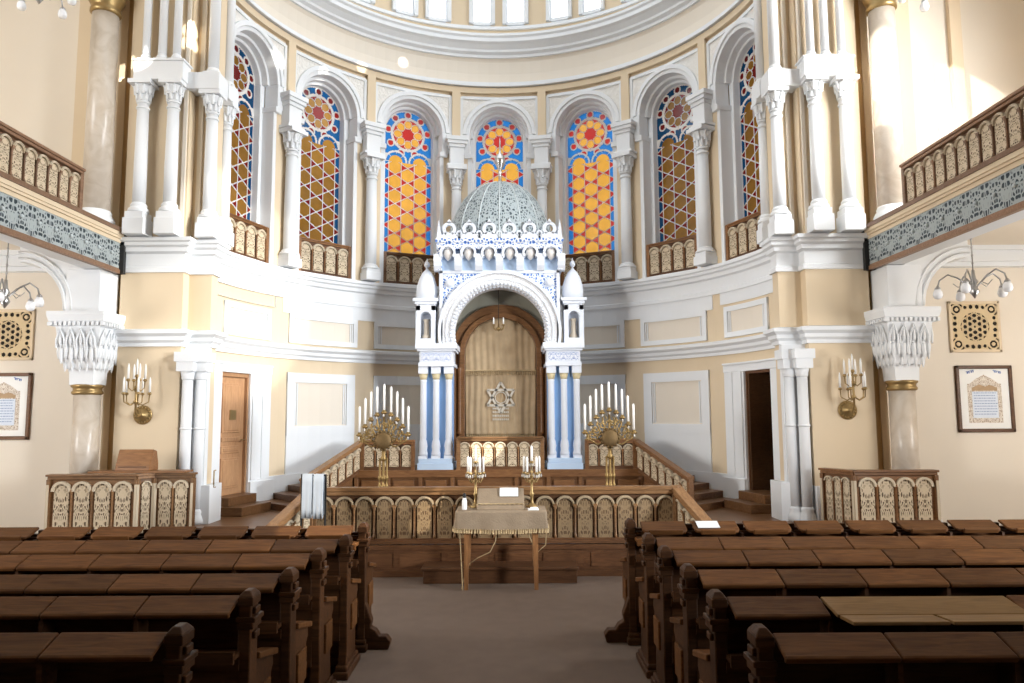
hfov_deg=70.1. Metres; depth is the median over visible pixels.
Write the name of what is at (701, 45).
trim
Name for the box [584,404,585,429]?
candle
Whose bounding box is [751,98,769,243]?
column
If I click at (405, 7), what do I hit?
window
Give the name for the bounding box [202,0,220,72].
colonnette
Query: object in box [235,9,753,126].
trim
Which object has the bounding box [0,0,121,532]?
wall
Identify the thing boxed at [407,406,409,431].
candle
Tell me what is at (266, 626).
shelf
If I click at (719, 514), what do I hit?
platform
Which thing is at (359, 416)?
candle
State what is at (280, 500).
stairs
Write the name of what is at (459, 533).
power cord
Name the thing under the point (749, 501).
steps
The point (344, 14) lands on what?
trim
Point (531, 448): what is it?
candle
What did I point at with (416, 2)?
trim
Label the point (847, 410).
wall sconce
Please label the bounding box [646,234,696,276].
guard
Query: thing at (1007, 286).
chandelier
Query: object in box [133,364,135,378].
candle
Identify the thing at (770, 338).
trim
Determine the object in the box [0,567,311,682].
pew
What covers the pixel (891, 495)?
railing
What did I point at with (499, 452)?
railing
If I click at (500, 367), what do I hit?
curtain
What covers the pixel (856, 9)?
trim
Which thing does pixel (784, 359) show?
colonnette
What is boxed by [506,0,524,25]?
window
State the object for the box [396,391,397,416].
candle
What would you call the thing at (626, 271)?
column
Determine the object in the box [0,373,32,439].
framed picture
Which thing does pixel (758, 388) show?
door
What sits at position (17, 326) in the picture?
air vent
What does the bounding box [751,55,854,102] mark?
trim
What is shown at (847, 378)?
candle
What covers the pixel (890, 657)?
pew
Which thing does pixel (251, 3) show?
trim
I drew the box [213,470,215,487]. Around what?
bracket
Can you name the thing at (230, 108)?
column
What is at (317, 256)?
guard
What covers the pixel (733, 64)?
window
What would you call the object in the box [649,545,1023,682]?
pew
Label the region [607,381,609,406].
candle
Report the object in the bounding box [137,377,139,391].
candle
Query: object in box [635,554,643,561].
shelf
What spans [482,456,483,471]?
candle
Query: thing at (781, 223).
column
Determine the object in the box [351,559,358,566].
shelf
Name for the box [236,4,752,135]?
trim
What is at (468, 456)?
candle
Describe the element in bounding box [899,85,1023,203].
gallery balustrade
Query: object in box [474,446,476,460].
candle
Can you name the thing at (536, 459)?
candle
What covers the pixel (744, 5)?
trim
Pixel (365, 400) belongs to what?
candle
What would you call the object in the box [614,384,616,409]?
candle
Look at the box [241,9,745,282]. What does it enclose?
wall
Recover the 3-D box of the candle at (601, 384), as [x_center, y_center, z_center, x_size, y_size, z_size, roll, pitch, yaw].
[1.424,0.887,11.568,0.038,0.430,0.036,0,-6,0]
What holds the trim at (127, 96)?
attached to the wall at (38, 48)
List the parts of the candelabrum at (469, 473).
stem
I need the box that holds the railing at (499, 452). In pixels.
[456,436,543,469]
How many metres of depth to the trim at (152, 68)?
12.46 m
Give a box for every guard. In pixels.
[228,213,268,262]
[298,236,350,278]
[383,251,438,285]
[560,250,614,285]
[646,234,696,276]
[725,210,760,260]
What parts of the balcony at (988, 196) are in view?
moulding, moulding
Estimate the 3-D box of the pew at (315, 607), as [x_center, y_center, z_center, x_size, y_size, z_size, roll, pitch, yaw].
[-4.043,2.206,5.717,5.230,1.165,0.575,0,-6,0]
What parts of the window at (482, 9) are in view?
pane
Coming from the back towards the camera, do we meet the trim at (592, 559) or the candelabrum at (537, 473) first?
the trim at (592, 559)
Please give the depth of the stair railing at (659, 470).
14.17 m
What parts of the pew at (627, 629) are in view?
moulding, arm panel, post, panel, lid, lid, lid, lid, lid, lid, lid, lid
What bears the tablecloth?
on the table
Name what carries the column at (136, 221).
on the trim at (799, 252)
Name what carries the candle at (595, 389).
on the candelabrum at (610, 437)
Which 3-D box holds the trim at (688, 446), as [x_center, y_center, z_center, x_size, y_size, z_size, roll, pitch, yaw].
[-0.284,1.104,15.363,10.039,3.400,4.205,0,-6,0]
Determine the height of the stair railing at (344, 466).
1.226 m
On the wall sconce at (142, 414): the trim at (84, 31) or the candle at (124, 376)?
the candle at (124, 376)
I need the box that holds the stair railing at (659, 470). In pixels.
[634,439,693,498]
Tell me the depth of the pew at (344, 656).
6.19 m
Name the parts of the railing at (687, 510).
post, panel, panel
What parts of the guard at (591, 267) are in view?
post, panel, panel, rail, panel, rail, panel, post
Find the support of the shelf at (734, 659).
attached to the pew at (728, 620)
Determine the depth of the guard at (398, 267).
17.25 m
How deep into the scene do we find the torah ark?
15.45 m
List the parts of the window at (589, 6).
pane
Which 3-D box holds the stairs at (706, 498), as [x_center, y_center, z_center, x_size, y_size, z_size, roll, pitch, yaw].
[3.455,2.922,14.735,1.306,0.620,2.786,2,-6,-19]
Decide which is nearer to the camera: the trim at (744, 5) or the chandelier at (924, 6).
the chandelier at (924, 6)
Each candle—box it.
[122,376,124,391]
[127,364,129,377]
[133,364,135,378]
[136,359,138,373]
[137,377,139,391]
[144,364,146,378]
[358,406,360,431]
[364,398,366,423]
[370,391,371,416]
[376,386,377,411]
[383,384,384,409]
[390,386,391,411]
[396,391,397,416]
[402,398,403,423]
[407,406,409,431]
[467,456,468,471]
[469,457,471,471]
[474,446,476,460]
[479,457,480,471]
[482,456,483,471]
[523,456,524,470]
[526,457,527,471]
[530,445,532,460]
[535,456,537,471]
[538,456,539,470]
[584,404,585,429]
[589,396,591,421]
[595,389,596,414]
[601,384,602,409]
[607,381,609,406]
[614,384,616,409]
[621,389,622,414]
[626,395,628,420]
[632,403,634,429]
[838,372,840,386]
[846,373,848,387]
[848,359,850,372]
[849,372,851,386]
[854,359,856,373]
[859,358,861,372]
[863,371,865,386]
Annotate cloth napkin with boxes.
[528,507,538,509]
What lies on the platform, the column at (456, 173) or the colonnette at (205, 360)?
the colonnette at (205, 360)
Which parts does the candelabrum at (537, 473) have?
stem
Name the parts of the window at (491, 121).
glass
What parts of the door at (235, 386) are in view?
plate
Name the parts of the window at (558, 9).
pane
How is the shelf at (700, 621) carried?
attached to the pew at (690, 629)
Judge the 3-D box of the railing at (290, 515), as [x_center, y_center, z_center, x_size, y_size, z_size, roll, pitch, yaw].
[-2.922,2.562,9.668,0.160,1.176,0.882,-3,-6,23]
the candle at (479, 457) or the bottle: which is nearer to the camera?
the bottle
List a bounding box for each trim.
[0,250,46,272]
[71,0,129,473]
[107,0,133,473]
[113,325,875,364]
[120,233,868,311]
[132,58,238,105]
[180,0,207,239]
[211,360,273,500]
[217,279,772,324]
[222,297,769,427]
[223,297,769,473]
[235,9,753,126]
[236,0,752,94]
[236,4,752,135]
[245,0,742,87]
[279,88,714,168]
[286,38,707,135]
[290,0,699,58]
[347,0,643,32]
[348,0,642,30]
[354,469,641,486]
[368,543,626,576]
[371,0,625,25]
[722,358,780,498]
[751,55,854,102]
[780,0,808,235]
[854,0,882,468]
[858,0,967,468]
[941,245,1023,267]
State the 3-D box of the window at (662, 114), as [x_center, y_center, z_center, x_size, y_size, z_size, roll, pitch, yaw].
[3.635,-3.784,16.347,0.650,4.760,1.800,5,-7,-41]
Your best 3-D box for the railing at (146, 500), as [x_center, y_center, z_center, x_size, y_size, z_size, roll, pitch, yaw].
[-6.036,2.692,11.264,2.180,1.300,0.360,0,-6,0]
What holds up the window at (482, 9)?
in the wall at (459, 8)
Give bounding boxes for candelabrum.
[356,384,411,486]
[465,446,485,507]
[521,445,541,507]
[582,381,636,484]
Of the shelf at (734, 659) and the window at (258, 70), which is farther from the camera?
the window at (258, 70)
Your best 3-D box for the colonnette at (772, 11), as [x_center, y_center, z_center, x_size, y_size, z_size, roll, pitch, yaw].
[4.606,-6.588,13.002,0.324,3.800,0.316,0,-6,0]
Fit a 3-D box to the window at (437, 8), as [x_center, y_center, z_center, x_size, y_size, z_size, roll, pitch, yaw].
[-1.891,-9.192,18.386,0.509,2.500,0.326,1,-6,-17]
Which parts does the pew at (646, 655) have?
moulding, arm panel, post, panel, panel, lid, lid, lid, lid, lid, lid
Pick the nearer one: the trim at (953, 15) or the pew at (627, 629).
the pew at (627, 629)
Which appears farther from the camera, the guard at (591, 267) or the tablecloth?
the guard at (591, 267)
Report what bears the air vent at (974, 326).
in the wall at (981, 474)
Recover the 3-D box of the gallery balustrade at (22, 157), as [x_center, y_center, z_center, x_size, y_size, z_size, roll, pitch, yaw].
[-6.734,-2.725,7.465,0.160,0.700,7.880,0,-6,0]
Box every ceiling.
[0,240,19,249]
[967,219,1023,244]
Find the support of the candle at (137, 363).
on the wall sconce at (142, 414)
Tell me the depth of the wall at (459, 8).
18.28 m
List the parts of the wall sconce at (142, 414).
wall plate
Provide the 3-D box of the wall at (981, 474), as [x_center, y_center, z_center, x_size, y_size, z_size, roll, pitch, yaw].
[7.840,-3.789,13.027,3.700,14.400,0.300,0,-6,0]
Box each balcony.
[0,171,126,274]
[862,140,1023,270]
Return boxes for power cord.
[459,533,546,589]
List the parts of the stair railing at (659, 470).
panel, panel, rail, panel, panel, panel, panel, panel, post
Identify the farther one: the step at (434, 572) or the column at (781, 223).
the column at (781, 223)
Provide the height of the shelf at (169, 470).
0.030 m
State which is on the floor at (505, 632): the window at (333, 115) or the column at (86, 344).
the column at (86, 344)
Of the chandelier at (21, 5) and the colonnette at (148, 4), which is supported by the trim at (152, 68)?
the colonnette at (148, 4)
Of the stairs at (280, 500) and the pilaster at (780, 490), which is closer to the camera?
the pilaster at (780, 490)
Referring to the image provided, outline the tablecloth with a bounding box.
[452,506,548,533]
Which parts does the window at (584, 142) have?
glass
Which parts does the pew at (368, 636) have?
lid, lid, lid, lid, panel, lid, lid, lid, panel, post, moulding, arm panel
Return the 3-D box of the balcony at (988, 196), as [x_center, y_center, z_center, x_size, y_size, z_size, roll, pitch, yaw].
[6.149,-2.070,7.332,0.460,0.765,10.196,0,-6,0]
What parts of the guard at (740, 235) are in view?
post, panel, rail, panel, rail, panel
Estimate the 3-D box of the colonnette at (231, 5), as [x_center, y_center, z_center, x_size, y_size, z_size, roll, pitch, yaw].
[-5.184,-6.470,13.477,0.324,3.800,0.316,0,-6,0]
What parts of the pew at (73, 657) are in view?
lid, panel, lid, post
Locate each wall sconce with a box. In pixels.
[121,359,151,424]
[838,354,867,419]
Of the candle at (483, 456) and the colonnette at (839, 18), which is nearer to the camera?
the candle at (483, 456)
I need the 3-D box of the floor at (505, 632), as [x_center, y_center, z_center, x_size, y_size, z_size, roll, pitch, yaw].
[-0.276,2.605,2.985,20.000,0.200,18.450,0,-6,0]
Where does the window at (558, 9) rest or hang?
in the wall at (459, 8)
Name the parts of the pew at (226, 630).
lid, lid, panel, lid, panel, post, arm panel, moulding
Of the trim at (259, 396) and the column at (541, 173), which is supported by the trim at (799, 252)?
the column at (541, 173)
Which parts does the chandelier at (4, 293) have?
arm, bulb, chain, arm, arm, bulb, bulb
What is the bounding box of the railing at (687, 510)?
[671,485,712,526]
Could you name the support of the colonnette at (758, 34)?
on the trim at (832, 65)
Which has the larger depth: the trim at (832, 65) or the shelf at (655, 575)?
the trim at (832, 65)
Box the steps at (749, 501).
[724,490,771,513]
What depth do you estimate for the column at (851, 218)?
12.34 m
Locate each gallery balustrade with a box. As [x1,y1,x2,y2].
[0,121,85,208]
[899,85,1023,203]
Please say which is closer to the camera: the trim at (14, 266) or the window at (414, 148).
the trim at (14, 266)
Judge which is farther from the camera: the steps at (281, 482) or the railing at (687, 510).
the steps at (281, 482)
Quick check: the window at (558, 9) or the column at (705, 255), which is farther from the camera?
the window at (558, 9)
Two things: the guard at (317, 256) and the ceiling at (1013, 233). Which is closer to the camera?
the ceiling at (1013, 233)
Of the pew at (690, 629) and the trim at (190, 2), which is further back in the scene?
the trim at (190, 2)
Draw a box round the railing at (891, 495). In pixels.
[818,467,940,525]
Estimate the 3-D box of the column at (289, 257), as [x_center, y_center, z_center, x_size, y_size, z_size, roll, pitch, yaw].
[-4.605,-2.974,15.197,0.458,2.910,0.458,-3,-6,29]
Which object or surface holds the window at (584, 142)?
in the wall at (280, 164)
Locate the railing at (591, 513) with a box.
[313,485,677,543]
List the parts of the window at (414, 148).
glass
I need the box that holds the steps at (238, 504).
[221,493,270,516]
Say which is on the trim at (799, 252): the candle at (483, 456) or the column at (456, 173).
the column at (456, 173)
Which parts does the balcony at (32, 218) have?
moulding, moulding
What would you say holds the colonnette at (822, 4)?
on the trim at (832, 65)
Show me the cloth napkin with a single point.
(530, 508)
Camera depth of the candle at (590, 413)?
11.54 m
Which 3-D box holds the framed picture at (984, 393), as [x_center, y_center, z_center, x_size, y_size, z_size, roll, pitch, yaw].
[8.025,0.970,12.385,0.960,1.130,0.050,0,-6,0]
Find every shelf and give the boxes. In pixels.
[87,469,192,472]
[193,649,238,665]
[258,620,281,633]
[296,594,311,604]
[324,575,339,584]
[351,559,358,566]
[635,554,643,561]
[654,574,658,582]
[671,591,681,601]
[696,616,708,628]
[726,651,748,668]
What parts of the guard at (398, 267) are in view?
post, panel, rail, panel, rail, panel, panel, post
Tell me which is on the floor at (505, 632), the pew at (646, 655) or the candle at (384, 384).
the pew at (646, 655)
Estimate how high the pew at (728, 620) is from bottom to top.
1.165 m
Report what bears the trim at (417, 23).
attached to the wall at (459, 8)
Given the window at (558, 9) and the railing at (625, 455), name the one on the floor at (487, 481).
the railing at (625, 455)
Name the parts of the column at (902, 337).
arch moulding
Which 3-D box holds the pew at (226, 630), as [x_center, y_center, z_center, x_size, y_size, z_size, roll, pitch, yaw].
[-4.110,2.079,4.413,5.230,1.165,0.575,0,-6,0]
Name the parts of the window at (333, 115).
glass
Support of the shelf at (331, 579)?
attached to the pew at (344, 656)
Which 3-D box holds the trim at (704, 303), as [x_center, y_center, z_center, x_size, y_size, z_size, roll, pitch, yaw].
[-0.279,-0.757,15.386,10.214,0.310,4.623,0,-6,0]
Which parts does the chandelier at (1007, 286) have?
bulb, arm, bulb, arm, bulb, arm, chain, arm, arm, bulb, bulb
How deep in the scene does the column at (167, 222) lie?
12.34 m
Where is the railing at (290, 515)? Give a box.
[266,494,312,531]
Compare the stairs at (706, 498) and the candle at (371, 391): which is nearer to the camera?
the candle at (371, 391)
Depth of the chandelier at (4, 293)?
10.64 m
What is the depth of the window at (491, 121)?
18.36 m
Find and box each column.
[18,247,125,473]
[82,0,125,224]
[121,78,158,236]
[153,78,186,236]
[194,89,227,239]
[219,101,238,246]
[277,125,307,268]
[360,152,384,281]
[446,165,466,221]
[531,164,551,217]
[611,150,637,280]
[686,123,717,266]
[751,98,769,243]
[761,86,793,237]
[801,74,834,232]
[829,74,865,232]
[861,0,904,219]
[864,240,969,521]
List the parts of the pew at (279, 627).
lid, lid, panel, lid, lid, panel, post, arm panel, moulding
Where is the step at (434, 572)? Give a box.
[421,561,578,583]
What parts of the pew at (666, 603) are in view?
moulding, arm panel, post, panel, lid, lid, lid, lid, lid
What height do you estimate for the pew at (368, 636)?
1.165 m
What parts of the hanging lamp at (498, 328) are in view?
chain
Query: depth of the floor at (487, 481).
14.95 m
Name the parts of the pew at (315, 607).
lid, lid, lid, lid, lid, panel, post, arm panel, moulding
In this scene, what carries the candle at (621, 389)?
on the candelabrum at (610, 437)
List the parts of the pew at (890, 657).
post, lid, panel, lid, lid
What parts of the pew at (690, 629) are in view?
moulding, arm panel, post, panel, lid, lid, panel, lid, lid, lid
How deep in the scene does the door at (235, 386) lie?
13.68 m
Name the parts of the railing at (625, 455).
post, panel, panel, rail, rail, panel, panel, post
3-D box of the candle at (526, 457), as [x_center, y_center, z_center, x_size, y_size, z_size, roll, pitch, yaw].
[0.196,1.610,9.544,0.030,0.210,0.030,2,-6,-22]
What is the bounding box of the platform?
[194,507,795,544]
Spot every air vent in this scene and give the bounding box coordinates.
[0,309,35,359]
[947,301,1002,352]
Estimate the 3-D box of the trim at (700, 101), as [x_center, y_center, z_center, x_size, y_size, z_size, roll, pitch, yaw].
[-0.315,-4.711,16.613,9.484,0.740,3.124,0,-6,0]
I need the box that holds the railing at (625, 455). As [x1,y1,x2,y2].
[584,439,636,468]
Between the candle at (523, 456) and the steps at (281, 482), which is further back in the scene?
the steps at (281, 482)
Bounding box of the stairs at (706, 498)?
[643,475,732,509]
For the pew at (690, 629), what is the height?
1.165 m
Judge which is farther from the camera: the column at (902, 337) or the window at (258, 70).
the window at (258, 70)
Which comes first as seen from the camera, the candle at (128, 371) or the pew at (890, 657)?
the pew at (890, 657)
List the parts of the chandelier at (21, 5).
bulb, bulb, bulb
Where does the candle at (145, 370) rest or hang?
on the wall sconce at (142, 414)
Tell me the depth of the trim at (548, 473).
14.89 m
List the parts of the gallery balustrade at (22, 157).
panel, panel, panel, panel, rail, panel, panel, panel, post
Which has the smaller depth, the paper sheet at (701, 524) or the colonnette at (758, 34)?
the paper sheet at (701, 524)
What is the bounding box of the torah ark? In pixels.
[413,139,586,469]
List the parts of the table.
leg, leg, leg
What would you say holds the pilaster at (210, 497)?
attached to the wall at (181, 300)
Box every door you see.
[219,372,248,495]
[745,369,773,489]
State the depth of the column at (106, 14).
12.30 m
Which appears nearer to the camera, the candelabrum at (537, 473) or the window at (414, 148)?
the candelabrum at (537, 473)
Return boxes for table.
[464,529,538,589]
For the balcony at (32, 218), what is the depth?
10.58 m
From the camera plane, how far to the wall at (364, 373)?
15.04 m
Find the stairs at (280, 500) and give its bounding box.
[265,478,353,510]
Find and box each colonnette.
[140,0,152,57]
[153,0,168,57]
[168,0,182,57]
[174,352,197,468]
[192,352,215,524]
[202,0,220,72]
[225,0,237,92]
[752,0,763,89]
[766,0,784,68]
[774,349,800,520]
[792,348,816,520]
[804,0,818,54]
[818,0,833,54]
[834,0,849,54]
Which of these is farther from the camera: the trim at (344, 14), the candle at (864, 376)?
the trim at (344, 14)
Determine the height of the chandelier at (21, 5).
6.000 m
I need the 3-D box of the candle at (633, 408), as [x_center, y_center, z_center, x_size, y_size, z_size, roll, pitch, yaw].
[1.921,1.195,11.537,0.038,0.430,0.036,0,-6,0]
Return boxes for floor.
[330,576,650,682]
[353,463,643,486]
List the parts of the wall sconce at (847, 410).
wall plate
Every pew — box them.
[0,522,391,652]
[0,534,360,679]
[0,548,336,682]
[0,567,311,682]
[0,588,277,682]
[0,622,197,682]
[604,518,1023,644]
[635,532,1023,678]
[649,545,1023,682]
[670,563,1023,682]
[692,589,1023,682]
[743,623,1023,682]
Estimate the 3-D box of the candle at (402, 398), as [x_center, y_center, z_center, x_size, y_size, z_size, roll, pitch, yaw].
[-1.727,1.106,11.548,0.038,0.430,0.036,0,-6,0]
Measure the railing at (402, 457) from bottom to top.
0.620 m
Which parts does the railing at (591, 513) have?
panel, panel, panel, panel, panel, panel, panel, panel, panel, rail, rail, panel, panel, panel, panel, panel, panel, panel, panel, panel, post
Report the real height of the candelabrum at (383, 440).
2.270 m
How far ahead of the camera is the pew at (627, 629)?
7.04 m
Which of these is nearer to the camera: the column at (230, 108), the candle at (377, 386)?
the candle at (377, 386)
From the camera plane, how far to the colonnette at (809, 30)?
12.60 m
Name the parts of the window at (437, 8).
pane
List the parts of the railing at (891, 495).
post, panel, rail, panel, panel, post, post, panel, panel, rail, panel, panel, post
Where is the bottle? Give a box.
[462,493,466,509]
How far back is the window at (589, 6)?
17.93 m
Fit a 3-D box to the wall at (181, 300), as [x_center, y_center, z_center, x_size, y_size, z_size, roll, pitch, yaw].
[-5.915,-3.728,12.918,1.450,14.400,0.580,0,-6,0]
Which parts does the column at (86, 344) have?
arch moulding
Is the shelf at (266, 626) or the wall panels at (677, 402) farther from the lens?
the wall panels at (677, 402)
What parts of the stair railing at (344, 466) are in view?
panel, panel, panel, rail, panel, panel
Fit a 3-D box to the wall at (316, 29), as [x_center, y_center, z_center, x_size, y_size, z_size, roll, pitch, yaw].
[-0.326,-6.933,16.089,11.392,0.660,5.528,0,-6,0]
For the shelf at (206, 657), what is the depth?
4.15 m
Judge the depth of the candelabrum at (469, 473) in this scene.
9.59 m
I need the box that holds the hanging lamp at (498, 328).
[492,290,504,331]
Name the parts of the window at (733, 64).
glass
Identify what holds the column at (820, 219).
on the trim at (799, 252)
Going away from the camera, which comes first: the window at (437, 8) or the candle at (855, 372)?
the candle at (855, 372)
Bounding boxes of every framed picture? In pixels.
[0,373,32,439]
[954,365,1015,431]
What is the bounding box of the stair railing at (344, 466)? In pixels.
[299,441,362,493]
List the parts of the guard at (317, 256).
post, panel, panel, rail, rail, panel, panel, post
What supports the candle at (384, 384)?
on the candelabrum at (383, 440)
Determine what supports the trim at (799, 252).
attached to the wall at (364, 373)
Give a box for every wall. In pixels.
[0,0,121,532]
[112,0,227,483]
[215,282,774,492]
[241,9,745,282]
[253,0,735,81]
[371,0,626,25]
[761,0,878,485]
[866,0,1023,525]
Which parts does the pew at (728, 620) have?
arm panel, post, panel, lid, panel, opened lid, opened lid, opened lid, lid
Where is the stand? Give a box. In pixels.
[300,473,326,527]
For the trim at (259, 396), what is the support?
attached to the wall at (364, 373)
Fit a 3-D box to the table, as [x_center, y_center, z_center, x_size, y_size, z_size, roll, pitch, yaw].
[-0.136,2.646,9.389,1.110,0.965,0.555,0,-6,0]
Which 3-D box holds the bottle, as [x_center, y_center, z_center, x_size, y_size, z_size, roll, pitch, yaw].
[-0.609,2.047,9.345,0.064,0.210,0.062,0,-6,0]
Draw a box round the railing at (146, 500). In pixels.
[44,472,197,532]
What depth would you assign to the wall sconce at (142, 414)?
11.98 m
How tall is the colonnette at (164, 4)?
3.800 m
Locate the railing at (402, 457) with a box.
[360,440,414,469]
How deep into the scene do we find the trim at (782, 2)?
12.73 m
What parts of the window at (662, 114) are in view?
glass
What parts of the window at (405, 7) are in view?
pane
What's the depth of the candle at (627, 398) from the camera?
11.54 m
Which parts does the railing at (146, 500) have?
post, panel, panel, rail, panel, panel, post, post, panel, rail, panel, rail, panel, post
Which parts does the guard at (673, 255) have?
post, panel, panel, rail, rail, panel, panel, post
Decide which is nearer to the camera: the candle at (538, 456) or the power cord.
the power cord
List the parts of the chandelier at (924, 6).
bulb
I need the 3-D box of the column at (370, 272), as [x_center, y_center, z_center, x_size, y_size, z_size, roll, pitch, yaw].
[-3.229,-2.830,16.738,0.458,2.910,0.458,4,-7,-36]
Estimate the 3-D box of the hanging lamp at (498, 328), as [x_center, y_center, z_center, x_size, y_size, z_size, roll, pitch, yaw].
[-0.294,-0.700,15.894,0.272,0.969,0.272,0,-6,0]
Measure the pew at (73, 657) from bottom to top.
1.165 m
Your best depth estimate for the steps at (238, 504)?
13.21 m
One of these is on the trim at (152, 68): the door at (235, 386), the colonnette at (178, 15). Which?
the colonnette at (178, 15)
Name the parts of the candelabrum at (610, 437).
stem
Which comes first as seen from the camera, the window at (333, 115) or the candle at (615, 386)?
the candle at (615, 386)
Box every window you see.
[230,20,284,264]
[295,66,363,279]
[377,91,448,286]
[395,0,413,16]
[429,0,447,22]
[463,99,535,194]
[472,0,491,25]
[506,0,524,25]
[549,90,619,286]
[550,0,568,21]
[583,0,601,15]
[632,64,700,278]
[709,17,760,261]
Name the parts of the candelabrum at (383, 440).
stem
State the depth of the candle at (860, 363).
11.85 m
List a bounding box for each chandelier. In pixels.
[0,243,43,310]
[16,0,76,18]
[897,0,928,11]
[933,238,1012,301]
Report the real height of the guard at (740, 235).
0.760 m
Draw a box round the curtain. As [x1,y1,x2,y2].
[465,318,535,435]
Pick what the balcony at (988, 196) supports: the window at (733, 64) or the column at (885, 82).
the column at (885, 82)
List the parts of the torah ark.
pier panel, cornice, frame, pier panel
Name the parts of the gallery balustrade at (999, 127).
post, panel, panel, panel, panel, panel, panel, panel, panel, panel, panel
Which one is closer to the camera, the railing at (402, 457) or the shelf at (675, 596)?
the shelf at (675, 596)
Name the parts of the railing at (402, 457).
post, panel, panel, rail, rail, panel, panel, post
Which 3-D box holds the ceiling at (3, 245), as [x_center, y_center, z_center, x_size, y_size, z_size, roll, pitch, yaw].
[-8.504,-2.547,3.494,3.600,0.240,18.450,0,-6,0]
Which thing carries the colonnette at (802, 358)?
on the platform
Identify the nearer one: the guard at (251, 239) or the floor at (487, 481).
the guard at (251, 239)
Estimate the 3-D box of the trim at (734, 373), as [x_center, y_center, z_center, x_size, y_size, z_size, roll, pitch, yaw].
[4.576,1.739,13.686,0.293,2.760,2.017,1,-6,-16]
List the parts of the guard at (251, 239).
panel, rail, rail, panel, panel, post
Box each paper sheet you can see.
[500,488,517,496]
[695,521,719,527]
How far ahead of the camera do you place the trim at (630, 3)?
17.89 m
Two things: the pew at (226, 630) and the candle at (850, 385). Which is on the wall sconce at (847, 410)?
the candle at (850, 385)
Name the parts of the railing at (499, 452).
post, panel, panel, panel, rail, panel, rail, panel, panel, panel, post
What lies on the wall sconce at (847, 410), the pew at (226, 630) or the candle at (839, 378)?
the candle at (839, 378)
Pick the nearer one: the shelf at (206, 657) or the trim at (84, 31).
the shelf at (206, 657)
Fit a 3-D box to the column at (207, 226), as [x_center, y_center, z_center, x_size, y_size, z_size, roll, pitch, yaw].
[-5.226,-3.053,12.661,0.360,2.600,0.360,0,-6,0]
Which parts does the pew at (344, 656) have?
lid, lid, lid, lid, lid, lid, panel, panel, post, moulding, arm panel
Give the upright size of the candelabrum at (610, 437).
2.290 m
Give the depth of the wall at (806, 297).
12.37 m
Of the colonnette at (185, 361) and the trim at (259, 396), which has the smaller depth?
the colonnette at (185, 361)
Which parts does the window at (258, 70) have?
glass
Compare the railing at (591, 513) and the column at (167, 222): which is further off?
the column at (167, 222)
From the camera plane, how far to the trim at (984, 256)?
12.45 m
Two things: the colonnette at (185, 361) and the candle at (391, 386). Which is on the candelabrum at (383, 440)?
the candle at (391, 386)
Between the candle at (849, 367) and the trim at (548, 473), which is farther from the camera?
the trim at (548, 473)
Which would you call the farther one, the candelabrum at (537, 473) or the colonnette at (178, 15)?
the colonnette at (178, 15)
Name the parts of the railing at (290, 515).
rail, panel, panel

